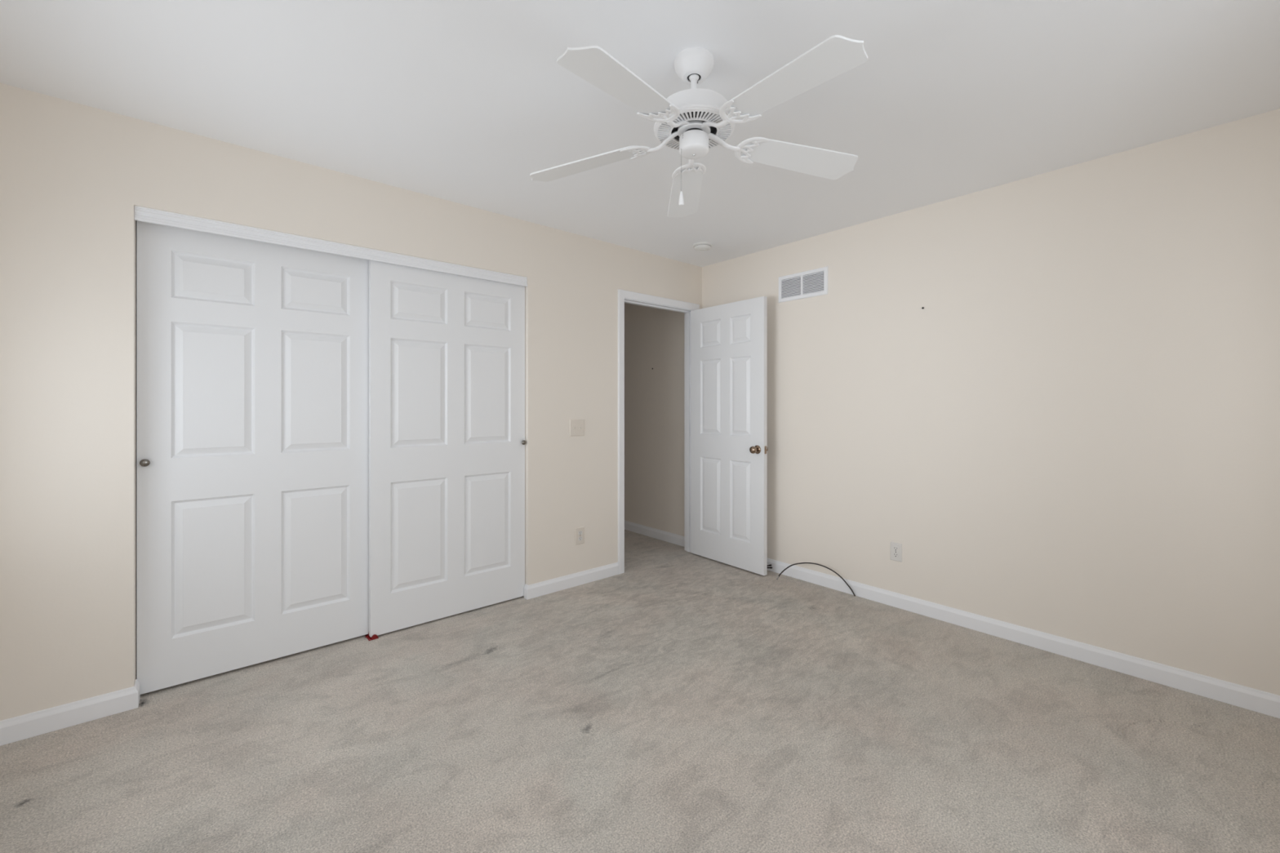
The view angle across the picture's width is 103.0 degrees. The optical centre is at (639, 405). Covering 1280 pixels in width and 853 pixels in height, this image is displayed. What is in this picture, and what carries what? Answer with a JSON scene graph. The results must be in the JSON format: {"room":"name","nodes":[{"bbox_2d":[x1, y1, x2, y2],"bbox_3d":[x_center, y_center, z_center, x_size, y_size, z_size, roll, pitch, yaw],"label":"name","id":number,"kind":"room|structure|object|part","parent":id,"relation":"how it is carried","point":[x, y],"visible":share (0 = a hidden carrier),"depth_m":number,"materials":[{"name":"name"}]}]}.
{"room":"empty bedroom","nodes":[
{"label":"empty bedroom","id":0,"kind":"room"},
{"bbox_2d":[0,83,702,720],"bbox_3d":[-0.993,0.031,3.131,3.950,2.440,0.105,0,0,-41],"label":"wall","id":1,"kind":"structure","parent":0,"point":[73,175],"depth_m":2.08,"materials":[{"name":"beige paint"}]},
{"bbox_2d":[0,679,140,746],"bbox_3d":[-2.287,1.207,1.980,0.487,0.088,0.086,0,0,-41],"label":"baseboard","id":2,"kind":"structure","parent":1,"relation":"attached to","point":[30,725],"depth_m":1.98,"materials":[{"name":"white paint"}]},
{"bbox_2d":[136,220,368,694],"bbox_3d":[-1.803,0.217,2.474,0.913,2.040,0.059,0,0,-41],"label":"door","id":3,"kind":"structure","parent":1,"relation":"in","point":[252,357],"depth_m":2.41,"materials":[{"name":"white paint"}]},
{"bbox_3d":[-2.117,0.246,2.178,0.033,0.033,0.024,0,0,-41],"label":"knob","id":4,"kind":"part","parent":3,"relation":"part of","materials":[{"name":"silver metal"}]},
{"bbox_3d":[-1.955,-0.579,2.342,0.295,0.209,0.012,0,0,-41],"label":"panel","id":5,"kind":"part","parent":3,"relation":"part of","materials":[{"name":"white paint"}]},
{"bbox_3d":[-1.955,-0.068,2.342,0.295,0.603,0.012,0,0,-41],"label":"panel","id":6,"kind":"part","parent":3,"relation":"part of","materials":[{"name":"white paint"}]},
{"bbox_3d":[-1.955,0.726,2.342,0.295,0.606,0.012,0,0,-41],"label":"panel","id":7,"kind":"part","parent":3,"relation":"part of","materials":[{"name":"white paint"}]},
{"bbox_3d":[-1.653,-0.579,2.604,0.299,0.209,0.012,0,0,-41],"label":"panel","id":8,"kind":"part","parent":3,"relation":"part of","materials":[{"name":"white paint"}]},
{"bbox_3d":[-1.653,-0.068,2.604,0.299,0.603,0.012,0,0,-41],"label":"panel","id":9,"kind":"part","parent":3,"relation":"part of","materials":[{"name":"white paint"}]},
{"bbox_3d":[-1.653,0.726,2.604,0.299,0.606,0.012,0,0,-41],"label":"panel","id":10,"kind":"part","parent":3,"relation":"part of","materials":[{"name":"white paint"}]},
{"bbox_2d":[134,205,527,286],"bbox_3d":[-1.418,-0.801,2.712,1.811,0.059,0.012,0,0,-41],"label":"trim","id":11,"kind":"structure","parent":1,"relation":"attached to","point":[141,214],"depth_m":2.52,"materials":[{"name":"white paint"}]},
{"bbox_2d":[368,260,526,637],"bbox_3d":[-1.098,0.220,3.025,0.912,2.040,0.059,0,0,-41],"label":"door","id":12,"kind":"structure","parent":1,"relation":"in","point":[446,351],"depth_m":2.98,"materials":[{"name":"white paint"}]},
{"bbox_3d":[-1.251,-0.579,2.893,0.310,0.209,0.012,0,0,-41],"label":"panel","id":13,"kind":"part","parent":12,"relation":"part of","materials":[{"name":"white paint"}]},
{"bbox_3d":[-1.251,-0.068,2.893,0.310,0.603,0.012,0,0,-41],"label":"panel","id":14,"kind":"part","parent":12,"relation":"part of","materials":[{"name":"white paint"}]},
{"bbox_3d":[-1.251,0.726,2.893,0.310,0.606,0.012,0,0,-41],"label":"panel","id":15,"kind":"part","parent":12,"relation":"part of","materials":[{"name":"white paint"}]},
{"bbox_3d":[-0.944,-0.579,3.159,0.301,0.209,0.012,0,0,-41],"label":"panel","id":16,"kind":"part","parent":12,"relation":"part of","materials":[{"name":"white paint"}]},
{"bbox_3d":[-0.944,-0.068,3.159,0.301,0.603,0.012,0,0,-41],"label":"panel","id":17,"kind":"part","parent":12,"relation":"part of","materials":[{"name":"white paint"}]},
{"bbox_3d":[-0.944,0.726,3.159,0.301,0.606,0.012,0,0,-41],"label":"panel","id":18,"kind":"part","parent":12,"relation":"part of","materials":[{"name":"white paint"}]},
{"bbox_2d":[524,562,618,599],"bbox_3d":[-0.456,1.207,3.539,0.752,0.088,0.045,0,0,-41],"label":"baseboard","id":19,"kind":"structure","parent":1,"relation":"attached to","point":[540,588],"depth_m":3.49,"materials":[{"name":"white paint"}]},
{"bbox_2d":[569,419,584,436],"bbox_3d":[-0.433,0.156,3.537,0.120,0.115,0.015,0,0,-41],"label":"light switch","id":20,"kind":"object","parent":1,"relation":"attached to","point":[576,427],"visible":1,"depth_m":3.53,"materials":[{"name":"beige plastic"}]},
{"bbox_2d":[575,526,584,545],"bbox_3d":[-0.418,0.910,3.555,0.074,0.117,0.008,0,0,-41],"label":"wall outlet","id":21,"kind":"object","parent":1,"relation":"attached to","point":[580,531],"visible":1,"depth_m":3.55,"materials":[{"name":"beige plastic"}]},
{"bbox_2d":[617,288,699,574],"bbox_3d":[0.134,0.195,4.107,0.880,2.111,0.135,0,0,-41],"label":"door frame","id":22,"kind":"structure","parent":1,"relation":"attached to","point":[624,296],"depth_m":3.97,"materials":[{"name":"white paint"}]},
{"bbox_3d":[0.094,0.195,4.153,0.880,2.111,0.015,0,0,-41],"label":"casing","id":23,"kind":"part","parent":22,"relation":"part of","materials":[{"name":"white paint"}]},
{"bbox_2d":[690,296,768,575],"bbox_3d":[0.679,0.222,4.004,0.173,2.033,0.772,0,0,-39],"label":"door","id":24,"kind":"structure","parent":22,"relation":"attached to","point":[729,448],"depth_m":3.95,"materials":[{"name":"white paint"}]},
{"bbox_3d":[0.581,-0.579,4.123,0.035,0.209,0.221,0,0,-39],"label":"panel","id":25,"kind":"part","parent":24,"relation":"part of","materials":[{"name":"white paint"}]},
{"bbox_3d":[0.581,-0.068,4.123,0.035,0.603,0.221,0,0,-39],"label":"panel","id":26,"kind":"part","parent":24,"relation":"part of","materials":[{"name":"white paint"}]},
{"bbox_3d":[0.581,0.726,4.123,0.035,0.606,0.221,0,0,-39],"label":"panel","id":27,"kind":"part","parent":24,"relation":"part of","materials":[{"name":"white paint"}]},
{"bbox_3d":[0.775,-0.579,3.886,0.035,0.209,0.200,0,0,-39],"label":"panel","id":28,"kind":"part","parent":24,"relation":"part of","materials":[{"name":"white paint"}]},
{"bbox_3d":[0.775,-0.068,3.886,0.035,0.603,0.200,0,0,-39],"label":"panel","id":29,"kind":"part","parent":24,"relation":"part of","materials":[{"name":"white paint"}]},
{"bbox_3d":[0.775,0.726,3.886,0.035,0.606,0.200,0,0,-39],"label":"panel","id":30,"kind":"part","parent":24,"relation":"part of","materials":[{"name":"white paint"}]},
{"bbox_3d":[0.835,0.326,3.726,0.063,0.055,0.055,0,0,-39],"label":"knob","id":31,"kind":"part","parent":24,"relation":"part of","materials":[{"name":"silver metal"}]},
{"bbox_2d":[0,529,1279,852],"bbox_3d":[-0.845,1.308,2.946,4.172,0.125,6.770,0,0,-41],"label":"floor","id":32,"kind":"structure","parent":0,"point":[679,700],"depth_m":1.87,"materials":[{"name":"beige carpet"}]},
{"bbox_2d":[364,632,378,640],"bbox_3d":[-1.458,1.232,2.757,0.056,0.038,0.108,0,0,-41],"label":"floor guide","id":33,"kind":"object","parent":32,"relation":"on","point":[375,636],"visible":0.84,"depth_m":2.73,"materials":[{"name":"red plastic"}]},
{"bbox_2d":[776,562,855,596],"bbox_3d":[1.192,1.166,3.486,0.533,0.174,0.014,0,0,34],"label":"coaxial cable","id":34,"kind":"object","parent":32,"relation":"on","point":[799,562],"visible":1,"depth_m":3.46,"materials":[{"name":"black rubber"}]},
{"bbox_2d":[0,0,1279,266],"bbox_3d":[-0.845,-1.249,2.946,4.172,0.120,6.770,0,0,-41],"label":"ceiling","id":35,"kind":"structure","parent":0,"point":[459,101],"depth_m":1.91,"materials":[{"name":"white paint"}]},
{"bbox_2d":[529,35,867,217],"bbox_3d":[0.195,-0.935,1.715,1.187,0.508,1.185,0,0,-41],"label":"ceiling fan","id":36,"kind":"object","parent":35,"relation":"hanging from","point":[691,122],"visible":1,"depth_m":1.66,"materials":[{"name":"white wood"}]},
{"bbox_3d":[-0.204,-0.891,1.888,0.450,0.006,0.139,-7,11,18],"label":"blade","id":37,"kind":"part","parent":36,"relation":"part of","materials":[{"name":"white wood"}]},
{"bbox_3d":[-0.048,-0.891,1.420,0.139,0.006,0.450,8,11,34],"label":"blade","id":38,"kind":"part","parent":36,"relation":"part of","materials":[{"name":"white wood"}]},
{"bbox_3d":[0.141,-0.804,1.738,0.002,0.154,0.002,0,0,-41],"label":"pull chain","id":39,"kind":"part","parent":36,"relation":"part of","materials":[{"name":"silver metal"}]},
{"bbox_3d":[0.193,-0.900,2.171,0.139,0.006,0.450,-10,-4,0],"label":"blade","id":40,"kind":"part","parent":36,"relation":"part of","materials":[{"name":"white"}]},
{"bbox_2d":[679,128,708,159],"bbox_3d":[0.186,-0.901,1.758,0.103,0.078,0.102,0,0,-41],"label":"housing","id":41,"kind":"object","parent":36,"relation":"attached to","point":[693,142],"depth_m":1.73,"materials":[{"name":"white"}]},
{"bbox_3d":[0.415,-0.897,1.415,0.139,0.006,0.450,3,3,-34],"label":"blade","id":42,"kind":"part","parent":36,"relation":"part of","materials":[{"name":"white wood"}]},
{"bbox_3d":[0.586,-0.900,1.861,0.450,0.006,0.139,4,-12,-14],"label":"blade","id":43,"kind":"part","parent":36,"relation":"part of","materials":[{"name":"white wood"}]},
{"bbox_2d":[693,241,712,251],"bbox_3d":[0.464,-1.170,3.779,0.144,0.038,0.144,0,0,-41],"label":"smoke detector","id":44,"kind":"object","parent":35,"relation":"attached to","point":[702,246],"visible":1,"depth_m":3.73,"materials":[{"name":"white plastic"}]},
{"bbox_2d":[624,108,1279,695],"bbox_3d":[0.694,0.031,4.278,0.138,2.440,6.770,0,0,-41],"label":"wall","id":45,"kind":"structure","parent":0,"point":[1074,434],"depth_m":2.60,"materials":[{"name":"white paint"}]},
{"bbox_2d":[624,520,684,546],"bbox_3d":[-0.534,1.207,5.579,0.014,0.088,2.955,0,0,-41],"label":"baseboard","id":46,"kind":"structure","parent":45,"relation":"attached to","point":[660,535],"depth_m":4.79,"materials":[{"name":"white paint"}]},
{"bbox_2d":[778,266,827,302],"bbox_3d":[1.161,-0.861,3.652,0.010,0.192,0.395,0,0,-41],"label":"air vent","id":47,"kind":"object","parent":45,"relation":"in","point":[814,282],"visible":1,"depth_m":3.64,"materials":[{"name":"white metal"}]},
{"bbox_2d":[890,542,902,562],"bbox_3d":[1.588,0.910,3.161,0.008,0.113,0.070,0,0,-41],"label":"wall outlet","id":48,"kind":"object","parent":45,"relation":"attached to","point":[895,548],"visible":1,"depth_m":3.16,"materials":[{"name":"white plastic"}]},
{"bbox_2d":[893,552,898,557],"bbox_3d":[1.586,0.929,3.159,0.003,0.027,0.034,0,0,-41],"label":"socket","id":49,"kind":"object","parent":48,"relation":"attached to","point":[895,554],"depth_m":3.16,"materials":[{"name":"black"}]},
{"bbox_2d":[893,546,898,551],"bbox_3d":[1.586,0.890,3.159,0.003,0.027,0.034,0,0,-41],"label":"socket","id":50,"kind":"object","parent":48,"relation":"attached to","point":[895,548],"depth_m":3.16,"materials":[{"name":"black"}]},
{"bbox_2d":[767,558,1279,718],"bbox_3d":[1.658,1.207,3.076,0.014,0.088,3.450,0,0,-41],"label":"baseboard","id":51,"kind":"structure","parent":45,"relation":"attached to","point":[1239,695],"depth_m":2.54,"materials":[{"name":"white paint"}]}
]}

